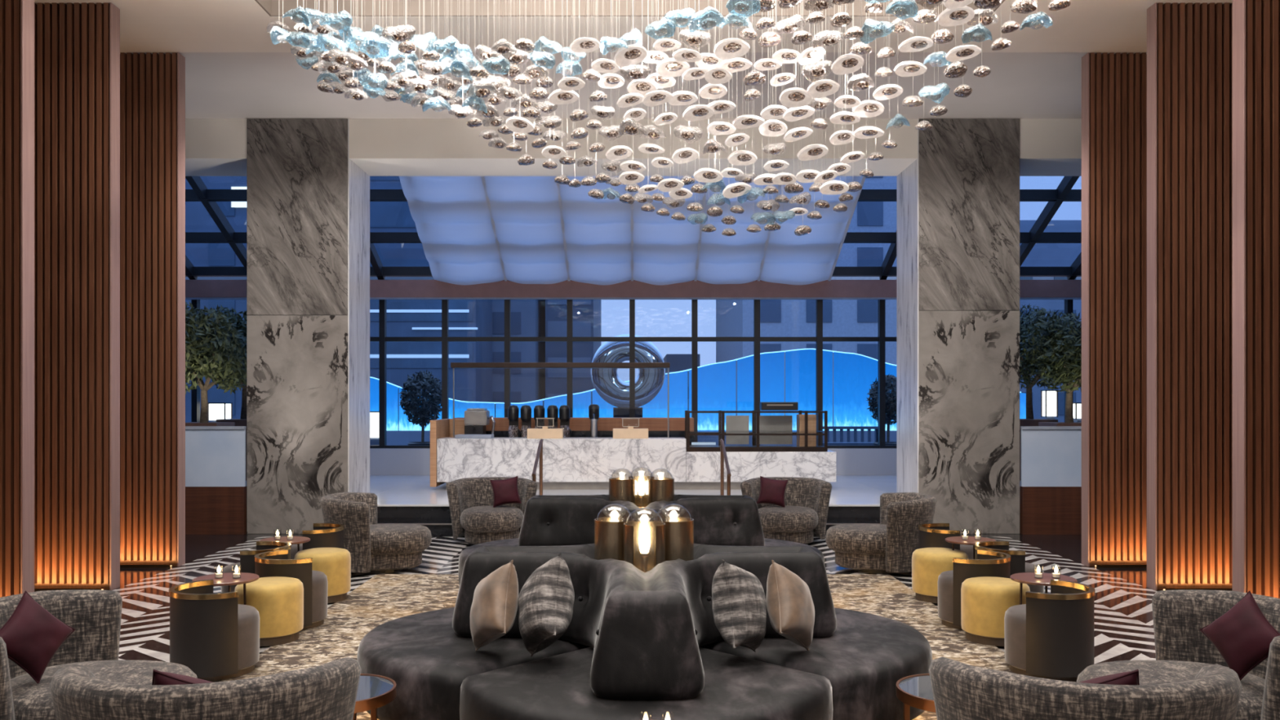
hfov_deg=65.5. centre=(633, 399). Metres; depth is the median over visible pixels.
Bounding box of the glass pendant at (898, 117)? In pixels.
[885,113,910,129]
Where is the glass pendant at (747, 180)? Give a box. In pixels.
[734,0,757,183]
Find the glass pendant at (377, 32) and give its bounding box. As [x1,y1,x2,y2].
[370,24,391,39]
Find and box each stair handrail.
[531,439,543,495]
[720,439,731,495]
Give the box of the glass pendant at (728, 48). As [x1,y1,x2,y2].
[713,38,749,59]
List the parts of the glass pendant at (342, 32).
lamp shade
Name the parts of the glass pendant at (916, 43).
lamp shade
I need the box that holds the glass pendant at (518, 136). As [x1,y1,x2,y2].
[511,0,527,140]
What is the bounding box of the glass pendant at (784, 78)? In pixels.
[769,72,795,86]
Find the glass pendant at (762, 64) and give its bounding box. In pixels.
[753,11,782,71]
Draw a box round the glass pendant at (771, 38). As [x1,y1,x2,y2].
[758,31,781,48]
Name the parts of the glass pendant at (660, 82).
lamp shade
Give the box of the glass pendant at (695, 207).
[686,0,703,211]
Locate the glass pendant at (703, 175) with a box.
[693,168,723,182]
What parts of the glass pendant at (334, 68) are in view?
lamp shade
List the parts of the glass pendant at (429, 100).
lamp shade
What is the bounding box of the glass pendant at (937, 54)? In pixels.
[923,4,951,66]
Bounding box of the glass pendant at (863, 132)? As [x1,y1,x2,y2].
[853,117,884,138]
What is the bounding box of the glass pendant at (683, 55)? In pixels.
[672,0,702,62]
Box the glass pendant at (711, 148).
[702,138,726,154]
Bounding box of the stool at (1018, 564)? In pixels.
[973,541,1044,592]
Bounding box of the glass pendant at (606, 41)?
[600,36,628,54]
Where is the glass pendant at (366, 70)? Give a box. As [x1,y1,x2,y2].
[352,67,373,79]
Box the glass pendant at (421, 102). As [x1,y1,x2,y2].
[410,93,436,107]
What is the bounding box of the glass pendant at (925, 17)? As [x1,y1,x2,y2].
[912,8,937,23]
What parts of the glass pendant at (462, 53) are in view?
lamp shade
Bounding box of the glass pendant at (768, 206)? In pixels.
[756,199,779,211]
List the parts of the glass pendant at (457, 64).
lamp shade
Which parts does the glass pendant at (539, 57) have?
lamp shade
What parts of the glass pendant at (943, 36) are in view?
lamp shade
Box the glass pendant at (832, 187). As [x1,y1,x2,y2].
[819,180,848,195]
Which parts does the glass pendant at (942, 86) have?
lamp shade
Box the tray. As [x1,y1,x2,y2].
[466,408,487,410]
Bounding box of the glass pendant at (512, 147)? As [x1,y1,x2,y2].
[506,142,522,151]
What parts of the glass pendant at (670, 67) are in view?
lamp shade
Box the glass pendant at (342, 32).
[323,0,349,43]
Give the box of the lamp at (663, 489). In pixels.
[647,468,674,504]
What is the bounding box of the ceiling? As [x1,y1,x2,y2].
[34,0,1232,118]
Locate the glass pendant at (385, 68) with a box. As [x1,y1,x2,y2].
[376,61,395,73]
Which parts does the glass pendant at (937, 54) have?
lamp shade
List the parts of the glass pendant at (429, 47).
lamp shade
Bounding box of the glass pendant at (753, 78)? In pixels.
[742,8,765,85]
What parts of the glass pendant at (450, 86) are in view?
lamp shade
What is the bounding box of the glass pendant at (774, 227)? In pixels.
[764,221,781,231]
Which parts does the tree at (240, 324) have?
planter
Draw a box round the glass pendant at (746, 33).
[738,27,757,39]
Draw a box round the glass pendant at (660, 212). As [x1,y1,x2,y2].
[656,208,670,216]
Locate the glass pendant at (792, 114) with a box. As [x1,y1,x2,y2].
[782,4,814,121]
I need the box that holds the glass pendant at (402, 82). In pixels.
[390,0,420,89]
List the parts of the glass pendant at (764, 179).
lamp shade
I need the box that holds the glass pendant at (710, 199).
[706,192,730,205]
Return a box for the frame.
[185,176,1081,279]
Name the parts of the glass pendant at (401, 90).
lamp shade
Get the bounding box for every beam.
[185,118,1081,176]
[185,280,1081,297]
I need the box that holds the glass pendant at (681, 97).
[668,90,697,105]
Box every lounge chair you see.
[0,589,197,719]
[49,657,361,719]
[320,492,431,573]
[446,476,537,545]
[740,476,831,544]
[825,492,936,573]
[928,656,1242,719]
[1075,589,1279,719]
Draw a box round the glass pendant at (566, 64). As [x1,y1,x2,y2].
[555,0,582,76]
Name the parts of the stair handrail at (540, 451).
post, rail, post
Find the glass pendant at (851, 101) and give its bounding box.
[834,73,860,108]
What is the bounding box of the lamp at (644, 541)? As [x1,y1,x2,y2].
[623,507,665,572]
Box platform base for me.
[377,506,879,520]
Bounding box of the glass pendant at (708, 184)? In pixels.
[702,0,725,192]
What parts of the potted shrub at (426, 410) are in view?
stem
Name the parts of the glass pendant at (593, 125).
lamp shade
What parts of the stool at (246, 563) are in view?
seat, backrest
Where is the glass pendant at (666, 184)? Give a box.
[657,0,684,191]
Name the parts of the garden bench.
seat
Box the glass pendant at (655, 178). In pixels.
[649,0,663,182]
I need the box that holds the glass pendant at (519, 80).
[512,0,531,84]
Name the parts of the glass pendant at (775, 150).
lamp shade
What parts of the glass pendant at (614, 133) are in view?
lamp shade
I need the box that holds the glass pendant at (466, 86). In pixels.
[455,84,477,97]
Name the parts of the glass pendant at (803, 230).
lamp shade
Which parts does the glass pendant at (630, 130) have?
lamp shade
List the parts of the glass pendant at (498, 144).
lamp shade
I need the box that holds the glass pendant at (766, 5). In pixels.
[752,0,775,12]
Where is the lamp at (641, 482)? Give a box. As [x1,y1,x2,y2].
[628,466,654,508]
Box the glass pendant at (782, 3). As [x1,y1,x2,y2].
[777,0,802,8]
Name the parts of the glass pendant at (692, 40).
lamp shade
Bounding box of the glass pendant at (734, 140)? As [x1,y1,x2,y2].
[724,133,749,146]
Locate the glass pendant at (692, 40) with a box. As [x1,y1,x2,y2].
[678,0,711,48]
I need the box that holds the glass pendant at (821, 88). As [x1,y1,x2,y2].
[807,79,839,97]
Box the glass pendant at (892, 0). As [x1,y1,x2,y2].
[892,0,919,5]
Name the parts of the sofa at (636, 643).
seat, backrest, seat, seat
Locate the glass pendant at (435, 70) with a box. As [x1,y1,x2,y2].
[422,0,451,76]
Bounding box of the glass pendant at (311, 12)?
[300,8,333,30]
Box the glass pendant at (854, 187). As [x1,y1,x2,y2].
[847,181,862,191]
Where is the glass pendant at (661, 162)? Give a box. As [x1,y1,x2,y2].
[651,156,673,167]
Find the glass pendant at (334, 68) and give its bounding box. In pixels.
[317,0,346,73]
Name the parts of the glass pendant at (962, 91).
lamp shade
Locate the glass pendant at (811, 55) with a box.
[797,46,825,65]
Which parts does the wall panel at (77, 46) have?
brass rail, edge trim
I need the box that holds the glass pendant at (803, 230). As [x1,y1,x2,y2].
[794,0,811,235]
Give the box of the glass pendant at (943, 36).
[930,0,954,44]
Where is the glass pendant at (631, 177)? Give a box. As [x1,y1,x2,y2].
[618,35,644,184]
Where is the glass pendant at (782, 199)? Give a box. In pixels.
[774,194,789,203]
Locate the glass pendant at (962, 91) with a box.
[953,24,972,97]
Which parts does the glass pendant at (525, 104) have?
lamp shade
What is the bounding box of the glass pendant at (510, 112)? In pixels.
[502,0,518,116]
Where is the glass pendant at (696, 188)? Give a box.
[690,0,707,193]
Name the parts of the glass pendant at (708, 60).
lamp shade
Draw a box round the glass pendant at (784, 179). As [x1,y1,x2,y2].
[771,172,796,185]
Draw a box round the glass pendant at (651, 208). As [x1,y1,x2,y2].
[640,203,655,212]
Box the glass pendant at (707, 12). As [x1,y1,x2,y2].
[688,0,725,32]
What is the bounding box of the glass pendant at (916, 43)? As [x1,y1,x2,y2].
[898,2,933,52]
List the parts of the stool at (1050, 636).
seat, backrest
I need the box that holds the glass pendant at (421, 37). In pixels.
[408,0,437,51]
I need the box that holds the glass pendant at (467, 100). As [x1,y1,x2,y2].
[461,92,487,113]
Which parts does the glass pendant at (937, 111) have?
lamp shade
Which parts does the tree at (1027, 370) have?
planter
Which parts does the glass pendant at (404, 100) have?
lamp shade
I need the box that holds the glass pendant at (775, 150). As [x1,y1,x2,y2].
[763,0,786,155]
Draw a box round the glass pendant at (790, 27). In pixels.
[773,14,805,34]
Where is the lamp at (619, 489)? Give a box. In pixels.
[608,468,635,504]
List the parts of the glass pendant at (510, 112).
lamp shade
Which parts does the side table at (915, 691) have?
leg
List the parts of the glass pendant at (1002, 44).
lamp shade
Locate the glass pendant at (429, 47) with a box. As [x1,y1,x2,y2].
[426,0,458,58]
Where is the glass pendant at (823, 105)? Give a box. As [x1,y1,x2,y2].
[805,97,833,110]
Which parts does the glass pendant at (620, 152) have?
lamp shade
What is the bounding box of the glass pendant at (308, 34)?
[302,33,325,47]
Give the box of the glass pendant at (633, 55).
[613,44,647,66]
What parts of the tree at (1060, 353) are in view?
planter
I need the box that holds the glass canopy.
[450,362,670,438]
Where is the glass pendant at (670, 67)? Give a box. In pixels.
[656,0,689,77]
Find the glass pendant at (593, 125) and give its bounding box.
[586,0,601,128]
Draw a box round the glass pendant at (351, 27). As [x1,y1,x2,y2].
[337,25,363,41]
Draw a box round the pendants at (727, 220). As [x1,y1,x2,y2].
[701,21,822,235]
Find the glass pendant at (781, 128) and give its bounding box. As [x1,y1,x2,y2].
[758,119,786,136]
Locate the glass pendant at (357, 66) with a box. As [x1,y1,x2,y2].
[341,55,368,71]
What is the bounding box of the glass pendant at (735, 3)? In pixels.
[725,0,760,17]
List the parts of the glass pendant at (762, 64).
lamp shade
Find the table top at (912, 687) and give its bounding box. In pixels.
[898,675,933,700]
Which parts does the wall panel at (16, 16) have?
edge trim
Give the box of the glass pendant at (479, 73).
[469,65,488,78]
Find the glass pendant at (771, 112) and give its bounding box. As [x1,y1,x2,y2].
[760,0,787,119]
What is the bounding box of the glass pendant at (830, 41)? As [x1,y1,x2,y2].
[811,2,845,48]
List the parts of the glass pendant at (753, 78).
lamp shade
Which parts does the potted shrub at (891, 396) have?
stem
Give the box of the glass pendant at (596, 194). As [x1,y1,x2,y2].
[587,188,604,199]
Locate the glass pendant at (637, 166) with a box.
[619,0,646,172]
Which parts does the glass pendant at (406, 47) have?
lamp shade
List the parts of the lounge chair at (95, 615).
backrest, seat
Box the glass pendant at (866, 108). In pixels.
[853,0,884,117]
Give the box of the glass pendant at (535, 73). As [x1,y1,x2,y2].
[523,0,548,79]
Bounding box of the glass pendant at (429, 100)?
[422,0,452,111]
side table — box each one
[290,523,344,559]
[352,673,395,719]
[896,673,936,719]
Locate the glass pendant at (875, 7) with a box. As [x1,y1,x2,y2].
[864,0,883,13]
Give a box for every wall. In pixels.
[185,485,246,534]
[369,348,1026,431]
[369,448,896,475]
[370,431,896,444]
[1019,485,1081,534]
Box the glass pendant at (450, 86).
[440,0,462,91]
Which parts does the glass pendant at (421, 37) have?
lamp shade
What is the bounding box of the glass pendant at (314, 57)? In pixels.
[295,0,318,67]
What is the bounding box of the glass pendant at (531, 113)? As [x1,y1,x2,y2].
[521,106,541,118]
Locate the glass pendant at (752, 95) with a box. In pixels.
[743,0,760,101]
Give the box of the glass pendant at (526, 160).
[517,154,534,165]
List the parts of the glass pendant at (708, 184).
lamp shade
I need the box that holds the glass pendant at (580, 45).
[569,0,600,53]
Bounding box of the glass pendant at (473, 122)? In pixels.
[466,0,482,127]
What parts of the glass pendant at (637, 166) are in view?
lamp shade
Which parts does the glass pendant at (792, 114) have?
lamp shade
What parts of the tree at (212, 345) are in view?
planter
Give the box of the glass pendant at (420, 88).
[404,77,433,93]
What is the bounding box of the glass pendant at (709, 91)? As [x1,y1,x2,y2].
[698,83,727,98]
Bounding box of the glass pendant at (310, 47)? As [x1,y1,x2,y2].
[305,40,331,57]
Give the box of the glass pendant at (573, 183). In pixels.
[568,178,581,186]
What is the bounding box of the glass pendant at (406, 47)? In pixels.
[397,0,416,53]
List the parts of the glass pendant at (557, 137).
lamp shade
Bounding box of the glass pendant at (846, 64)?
[831,4,863,75]
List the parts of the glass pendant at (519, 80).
lamp shade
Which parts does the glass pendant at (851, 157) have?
lamp shade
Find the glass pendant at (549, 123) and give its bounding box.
[534,115,561,128]
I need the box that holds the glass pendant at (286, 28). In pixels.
[266,20,290,34]
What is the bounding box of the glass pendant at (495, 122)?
[482,114,506,126]
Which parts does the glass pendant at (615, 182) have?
lamp shade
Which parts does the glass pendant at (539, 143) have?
lamp shade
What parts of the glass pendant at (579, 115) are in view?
lamp shade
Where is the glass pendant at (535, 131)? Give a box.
[527,124,542,135]
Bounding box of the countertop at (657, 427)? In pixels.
[449,417,693,445]
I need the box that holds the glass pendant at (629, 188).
[624,183,639,191]
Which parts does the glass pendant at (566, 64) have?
lamp shade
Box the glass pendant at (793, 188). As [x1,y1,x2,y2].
[783,6,803,193]
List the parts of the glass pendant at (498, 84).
lamp shade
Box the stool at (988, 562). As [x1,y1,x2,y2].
[937,549,1010,630]
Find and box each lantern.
[208,402,232,422]
[369,411,378,444]
[1040,390,1057,419]
[1073,402,1081,422]
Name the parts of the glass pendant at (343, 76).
lamp shade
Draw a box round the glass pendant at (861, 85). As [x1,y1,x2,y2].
[846,73,874,91]
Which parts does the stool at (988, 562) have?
seat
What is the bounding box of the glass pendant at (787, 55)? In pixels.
[772,7,800,63]
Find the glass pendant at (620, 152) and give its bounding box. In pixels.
[605,0,632,159]
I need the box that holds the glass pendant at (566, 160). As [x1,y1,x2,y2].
[559,155,575,164]
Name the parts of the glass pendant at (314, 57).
lamp shade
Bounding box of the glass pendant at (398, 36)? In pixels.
[381,24,416,44]
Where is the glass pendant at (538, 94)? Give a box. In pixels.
[528,0,549,99]
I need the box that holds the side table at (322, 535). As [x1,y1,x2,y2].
[290,523,344,559]
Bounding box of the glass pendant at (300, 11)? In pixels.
[282,0,310,26]
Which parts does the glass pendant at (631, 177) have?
lamp shade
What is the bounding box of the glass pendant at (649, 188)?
[637,184,657,193]
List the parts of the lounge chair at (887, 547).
seat, backrest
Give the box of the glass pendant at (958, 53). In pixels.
[945,44,981,62]
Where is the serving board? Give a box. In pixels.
[454,434,493,438]
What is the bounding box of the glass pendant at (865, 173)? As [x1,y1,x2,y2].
[858,168,874,177]
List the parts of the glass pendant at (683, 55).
lamp shade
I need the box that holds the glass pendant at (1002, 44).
[991,1,1011,50]
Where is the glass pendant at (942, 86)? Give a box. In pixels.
[918,4,950,103]
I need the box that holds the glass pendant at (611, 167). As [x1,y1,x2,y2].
[600,0,621,173]
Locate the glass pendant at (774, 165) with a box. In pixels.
[763,160,789,171]
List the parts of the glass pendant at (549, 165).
lamp shade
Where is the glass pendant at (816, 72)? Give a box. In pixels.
[800,60,832,82]
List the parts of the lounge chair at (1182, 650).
seat, backrest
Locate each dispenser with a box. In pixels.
[507,404,520,437]
[520,404,531,437]
[533,404,545,428]
[546,404,558,428]
[559,404,572,437]
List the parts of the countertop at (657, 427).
return panel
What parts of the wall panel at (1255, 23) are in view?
edge trim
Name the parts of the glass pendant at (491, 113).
lamp shade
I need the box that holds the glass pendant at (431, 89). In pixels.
[424,84,444,97]
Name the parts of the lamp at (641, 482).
bulb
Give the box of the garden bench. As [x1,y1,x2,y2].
[822,426,877,444]
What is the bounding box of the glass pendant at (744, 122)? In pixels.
[732,115,764,128]
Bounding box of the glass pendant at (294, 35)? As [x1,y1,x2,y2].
[283,31,310,48]
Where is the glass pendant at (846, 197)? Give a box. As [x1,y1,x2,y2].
[838,192,853,201]
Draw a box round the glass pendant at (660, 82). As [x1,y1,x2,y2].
[647,0,675,88]
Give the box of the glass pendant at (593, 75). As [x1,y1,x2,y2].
[582,68,601,80]
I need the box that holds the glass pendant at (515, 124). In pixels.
[506,116,534,133]
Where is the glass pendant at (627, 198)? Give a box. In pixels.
[618,193,634,204]
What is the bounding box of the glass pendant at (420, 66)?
[413,58,435,71]
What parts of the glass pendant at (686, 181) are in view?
lamp shade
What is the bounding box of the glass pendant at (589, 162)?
[576,155,598,167]
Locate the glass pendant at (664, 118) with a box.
[653,112,677,125]
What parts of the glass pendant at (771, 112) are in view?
lamp shade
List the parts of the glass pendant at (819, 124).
lamp shade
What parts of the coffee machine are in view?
steam arm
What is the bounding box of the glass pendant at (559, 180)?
[554,174,570,184]
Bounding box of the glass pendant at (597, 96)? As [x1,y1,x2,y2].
[589,0,607,102]
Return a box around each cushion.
[0,591,75,683]
[151,669,212,684]
[470,560,518,650]
[489,475,521,507]
[518,552,574,657]
[711,559,766,652]
[756,475,788,507]
[765,560,814,650]
[1079,669,1139,684]
[1200,591,1279,680]
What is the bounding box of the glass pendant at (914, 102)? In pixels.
[902,95,923,106]
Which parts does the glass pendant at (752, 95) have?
lamp shade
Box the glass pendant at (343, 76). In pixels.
[332,0,354,83]
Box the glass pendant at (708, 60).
[694,0,723,69]
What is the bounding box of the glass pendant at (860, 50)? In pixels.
[848,42,871,55]
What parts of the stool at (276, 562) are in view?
seat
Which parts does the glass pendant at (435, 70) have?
lamp shade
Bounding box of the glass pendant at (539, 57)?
[527,0,555,68]
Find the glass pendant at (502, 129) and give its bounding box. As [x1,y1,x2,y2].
[497,124,513,134]
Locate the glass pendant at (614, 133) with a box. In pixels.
[598,0,624,140]
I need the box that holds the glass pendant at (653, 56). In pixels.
[643,50,669,63]
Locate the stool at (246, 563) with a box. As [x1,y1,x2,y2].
[221,541,291,592]
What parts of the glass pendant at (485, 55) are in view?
lamp shade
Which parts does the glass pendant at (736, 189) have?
lamp shade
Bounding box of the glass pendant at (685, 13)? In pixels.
[663,8,695,27]
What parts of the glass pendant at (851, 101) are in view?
lamp shade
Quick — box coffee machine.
[464,408,495,434]
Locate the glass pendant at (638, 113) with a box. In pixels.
[622,0,646,122]
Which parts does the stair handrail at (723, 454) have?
post, rail, post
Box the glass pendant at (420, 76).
[408,0,430,79]
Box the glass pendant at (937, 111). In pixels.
[928,5,947,115]
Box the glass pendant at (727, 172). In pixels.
[720,168,744,177]
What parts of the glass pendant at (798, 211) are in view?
lamp shade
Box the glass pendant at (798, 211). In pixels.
[787,140,808,215]
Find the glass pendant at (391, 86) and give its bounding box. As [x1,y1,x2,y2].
[377,78,401,91]
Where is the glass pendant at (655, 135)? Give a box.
[639,124,666,139]
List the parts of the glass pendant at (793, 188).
lamp shade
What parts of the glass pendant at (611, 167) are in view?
lamp shade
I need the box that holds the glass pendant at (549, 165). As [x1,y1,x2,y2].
[542,0,557,168]
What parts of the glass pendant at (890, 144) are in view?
lamp shade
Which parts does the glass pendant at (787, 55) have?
lamp shade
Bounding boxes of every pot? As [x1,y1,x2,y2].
[407,441,430,444]
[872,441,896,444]
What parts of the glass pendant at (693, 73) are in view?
lamp shade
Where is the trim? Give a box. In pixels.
[185,297,1081,299]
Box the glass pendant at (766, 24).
[755,17,775,30]
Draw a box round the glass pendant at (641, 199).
[633,192,653,203]
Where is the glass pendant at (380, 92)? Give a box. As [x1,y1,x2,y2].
[363,84,386,98]
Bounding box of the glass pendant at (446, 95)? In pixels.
[433,0,458,100]
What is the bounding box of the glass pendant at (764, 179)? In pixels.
[753,11,778,185]
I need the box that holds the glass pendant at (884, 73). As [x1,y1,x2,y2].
[874,66,893,77]
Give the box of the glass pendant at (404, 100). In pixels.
[400,0,420,106]
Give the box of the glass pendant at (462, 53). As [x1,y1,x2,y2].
[447,0,473,60]
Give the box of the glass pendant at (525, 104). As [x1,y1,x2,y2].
[511,0,537,108]
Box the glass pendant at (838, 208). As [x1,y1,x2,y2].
[832,203,847,212]
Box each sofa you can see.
[356,543,932,719]
[457,494,824,585]
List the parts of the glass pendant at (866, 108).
lamp shade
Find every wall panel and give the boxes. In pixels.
[0,0,34,597]
[34,2,119,591]
[120,52,185,568]
[1081,52,1146,568]
[1146,2,1232,591]
[1232,0,1279,598]
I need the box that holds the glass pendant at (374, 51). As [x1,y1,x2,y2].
[367,45,398,62]
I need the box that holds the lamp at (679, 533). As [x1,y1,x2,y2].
[653,503,693,560]
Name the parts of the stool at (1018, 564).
backrest, seat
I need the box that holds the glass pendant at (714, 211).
[706,0,723,216]
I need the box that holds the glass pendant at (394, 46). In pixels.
[377,36,401,56]
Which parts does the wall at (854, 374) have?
glass panel, glass panel, glass panel, glass panel, glass panel, glass panel, glass panel, glass panel, glass panel, glass panel, glass panel, glass panel, glass panel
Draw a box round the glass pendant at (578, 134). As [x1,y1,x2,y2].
[570,127,588,138]
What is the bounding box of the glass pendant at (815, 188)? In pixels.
[808,182,822,191]
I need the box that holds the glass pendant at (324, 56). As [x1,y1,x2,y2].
[320,50,337,62]
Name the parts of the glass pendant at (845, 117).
lamp shade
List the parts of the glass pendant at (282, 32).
lamp shade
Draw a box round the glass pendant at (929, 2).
[914,0,946,9]
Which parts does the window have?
pane, pane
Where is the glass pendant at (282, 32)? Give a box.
[270,0,298,44]
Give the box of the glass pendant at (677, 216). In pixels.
[671,212,685,220]
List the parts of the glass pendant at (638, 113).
lamp shade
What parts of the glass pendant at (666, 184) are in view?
lamp shade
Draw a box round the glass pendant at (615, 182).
[605,0,624,186]
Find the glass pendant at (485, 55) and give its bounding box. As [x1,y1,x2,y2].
[474,0,502,62]
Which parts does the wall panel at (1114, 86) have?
edge trim, brass rail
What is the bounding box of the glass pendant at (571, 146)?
[564,141,581,150]
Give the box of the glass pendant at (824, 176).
[813,9,837,184]
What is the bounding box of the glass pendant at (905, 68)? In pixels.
[893,4,927,76]
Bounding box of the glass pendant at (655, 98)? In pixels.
[642,90,672,106]
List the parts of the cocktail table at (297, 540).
leg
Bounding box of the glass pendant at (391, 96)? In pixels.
[381,89,402,101]
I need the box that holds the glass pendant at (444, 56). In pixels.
[433,0,462,69]
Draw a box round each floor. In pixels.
[103,533,1163,664]
[245,475,1021,506]
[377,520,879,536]
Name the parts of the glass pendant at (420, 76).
lamp shade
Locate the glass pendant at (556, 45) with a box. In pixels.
[533,35,562,55]
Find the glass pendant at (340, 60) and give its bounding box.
[327,48,358,68]
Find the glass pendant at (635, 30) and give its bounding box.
[619,0,642,45]
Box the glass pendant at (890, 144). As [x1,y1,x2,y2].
[881,0,897,148]
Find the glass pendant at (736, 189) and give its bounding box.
[722,1,751,198]
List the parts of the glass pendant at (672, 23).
lamp shade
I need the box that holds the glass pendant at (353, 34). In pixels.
[346,29,379,51]
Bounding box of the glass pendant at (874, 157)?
[867,151,883,160]
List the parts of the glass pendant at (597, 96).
lamp shade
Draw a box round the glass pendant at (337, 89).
[330,82,351,93]
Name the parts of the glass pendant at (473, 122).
lamp shade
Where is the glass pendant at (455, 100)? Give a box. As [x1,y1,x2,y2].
[439,96,463,111]
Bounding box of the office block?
[369,176,492,429]
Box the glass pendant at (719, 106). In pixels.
[707,100,735,114]
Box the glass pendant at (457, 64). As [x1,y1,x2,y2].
[441,0,472,80]
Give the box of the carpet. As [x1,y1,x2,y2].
[219,573,1014,719]
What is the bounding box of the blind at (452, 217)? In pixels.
[399,176,506,284]
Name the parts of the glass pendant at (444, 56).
lamp shade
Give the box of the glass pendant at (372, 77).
[357,72,388,90]
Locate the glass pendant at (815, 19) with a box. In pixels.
[804,11,825,23]
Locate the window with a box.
[191,299,1073,448]
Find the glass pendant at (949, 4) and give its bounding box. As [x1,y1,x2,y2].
[943,0,973,9]
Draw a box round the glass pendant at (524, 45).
[515,38,534,51]
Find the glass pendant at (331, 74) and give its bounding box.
[316,69,341,84]
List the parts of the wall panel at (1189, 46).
edge trim, brass rail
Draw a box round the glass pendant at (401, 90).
[394,0,413,97]
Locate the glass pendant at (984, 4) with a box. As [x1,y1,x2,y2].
[973,0,1001,8]
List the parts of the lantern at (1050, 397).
lamp shade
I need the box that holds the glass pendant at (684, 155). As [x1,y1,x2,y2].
[671,147,698,164]
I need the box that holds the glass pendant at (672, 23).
[644,0,675,39]
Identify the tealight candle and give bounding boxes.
[213,565,223,577]
[231,565,241,577]
[273,529,281,540]
[286,528,293,540]
[639,714,652,719]
[661,714,674,719]
[961,528,968,540]
[973,528,980,540]
[1033,565,1043,577]
[1051,565,1061,577]
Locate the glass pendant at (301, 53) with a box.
[290,44,316,60]
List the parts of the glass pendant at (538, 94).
lamp shade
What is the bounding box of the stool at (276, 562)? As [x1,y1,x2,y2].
[254,549,327,630]
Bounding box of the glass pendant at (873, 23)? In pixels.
[859,18,895,43]
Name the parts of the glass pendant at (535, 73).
lamp shade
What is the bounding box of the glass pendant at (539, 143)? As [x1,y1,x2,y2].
[531,99,546,148]
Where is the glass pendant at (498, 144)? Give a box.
[488,0,507,148]
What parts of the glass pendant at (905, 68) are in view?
lamp shade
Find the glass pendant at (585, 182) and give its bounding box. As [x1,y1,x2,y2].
[580,176,596,186]
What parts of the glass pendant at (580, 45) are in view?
lamp shade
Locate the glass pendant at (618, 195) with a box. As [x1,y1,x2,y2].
[601,187,621,199]
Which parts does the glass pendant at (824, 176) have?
lamp shade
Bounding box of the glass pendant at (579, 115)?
[569,0,588,121]
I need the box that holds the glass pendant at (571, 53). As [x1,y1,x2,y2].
[560,46,586,64]
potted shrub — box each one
[397,369,441,444]
[866,373,896,444]
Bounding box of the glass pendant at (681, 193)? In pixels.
[668,187,693,199]
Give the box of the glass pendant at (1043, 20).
[1019,11,1053,30]
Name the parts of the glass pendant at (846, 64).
lamp shade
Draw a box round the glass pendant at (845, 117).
[830,4,860,124]
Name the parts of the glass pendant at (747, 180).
lamp shade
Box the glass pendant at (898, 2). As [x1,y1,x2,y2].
[884,0,918,19]
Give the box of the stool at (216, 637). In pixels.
[168,579,259,682]
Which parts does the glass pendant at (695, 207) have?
lamp shade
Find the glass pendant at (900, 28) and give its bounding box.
[885,17,914,33]
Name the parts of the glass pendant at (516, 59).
lamp shade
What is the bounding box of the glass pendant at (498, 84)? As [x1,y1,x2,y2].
[480,0,511,89]
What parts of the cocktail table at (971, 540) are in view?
leg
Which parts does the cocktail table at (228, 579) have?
leg, leg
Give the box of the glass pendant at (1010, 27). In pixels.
[1001,0,1019,33]
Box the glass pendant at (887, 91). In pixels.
[872,84,902,100]
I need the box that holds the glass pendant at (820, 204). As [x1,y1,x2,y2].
[814,200,830,208]
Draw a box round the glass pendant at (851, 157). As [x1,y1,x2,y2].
[840,2,864,164]
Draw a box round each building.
[185,176,246,422]
[492,299,545,417]
[545,299,600,404]
[715,176,896,426]
[1019,220,1081,422]
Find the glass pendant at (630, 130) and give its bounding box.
[618,0,647,136]
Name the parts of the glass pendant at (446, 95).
lamp shade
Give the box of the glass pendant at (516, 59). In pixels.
[501,0,533,66]
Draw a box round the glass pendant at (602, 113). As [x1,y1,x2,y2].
[590,105,614,119]
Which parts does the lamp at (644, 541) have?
bulb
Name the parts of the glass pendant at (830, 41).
lamp shade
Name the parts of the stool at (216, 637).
backrest, seat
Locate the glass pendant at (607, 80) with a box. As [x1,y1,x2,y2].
[596,73,624,88]
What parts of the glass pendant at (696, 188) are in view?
lamp shade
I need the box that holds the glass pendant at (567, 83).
[557,76,585,91]
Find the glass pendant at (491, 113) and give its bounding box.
[475,0,499,117]
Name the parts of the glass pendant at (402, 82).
lamp shade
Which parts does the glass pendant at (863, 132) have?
lamp shade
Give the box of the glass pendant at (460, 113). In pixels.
[448,104,477,119]
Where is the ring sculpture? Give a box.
[591,333,665,417]
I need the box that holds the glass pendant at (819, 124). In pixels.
[810,0,827,128]
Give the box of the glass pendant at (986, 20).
[967,8,998,26]
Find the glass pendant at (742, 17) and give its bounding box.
[720,7,752,30]
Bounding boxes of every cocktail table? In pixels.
[191,572,258,604]
[258,536,310,552]
[918,523,973,559]
[945,536,996,559]
[1009,572,1077,604]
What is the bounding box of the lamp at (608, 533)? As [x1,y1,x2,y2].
[594,503,635,560]
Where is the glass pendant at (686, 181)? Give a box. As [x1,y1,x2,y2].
[680,0,695,185]
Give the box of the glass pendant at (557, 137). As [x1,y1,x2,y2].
[542,0,566,140]
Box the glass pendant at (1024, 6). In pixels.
[1010,0,1037,13]
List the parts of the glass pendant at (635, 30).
lamp shade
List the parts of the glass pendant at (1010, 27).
lamp shade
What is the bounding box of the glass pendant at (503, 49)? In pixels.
[488,38,516,53]
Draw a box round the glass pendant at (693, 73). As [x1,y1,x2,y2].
[681,35,708,79]
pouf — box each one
[234,576,303,646]
[293,547,351,603]
[911,547,968,603]
[960,576,1030,646]

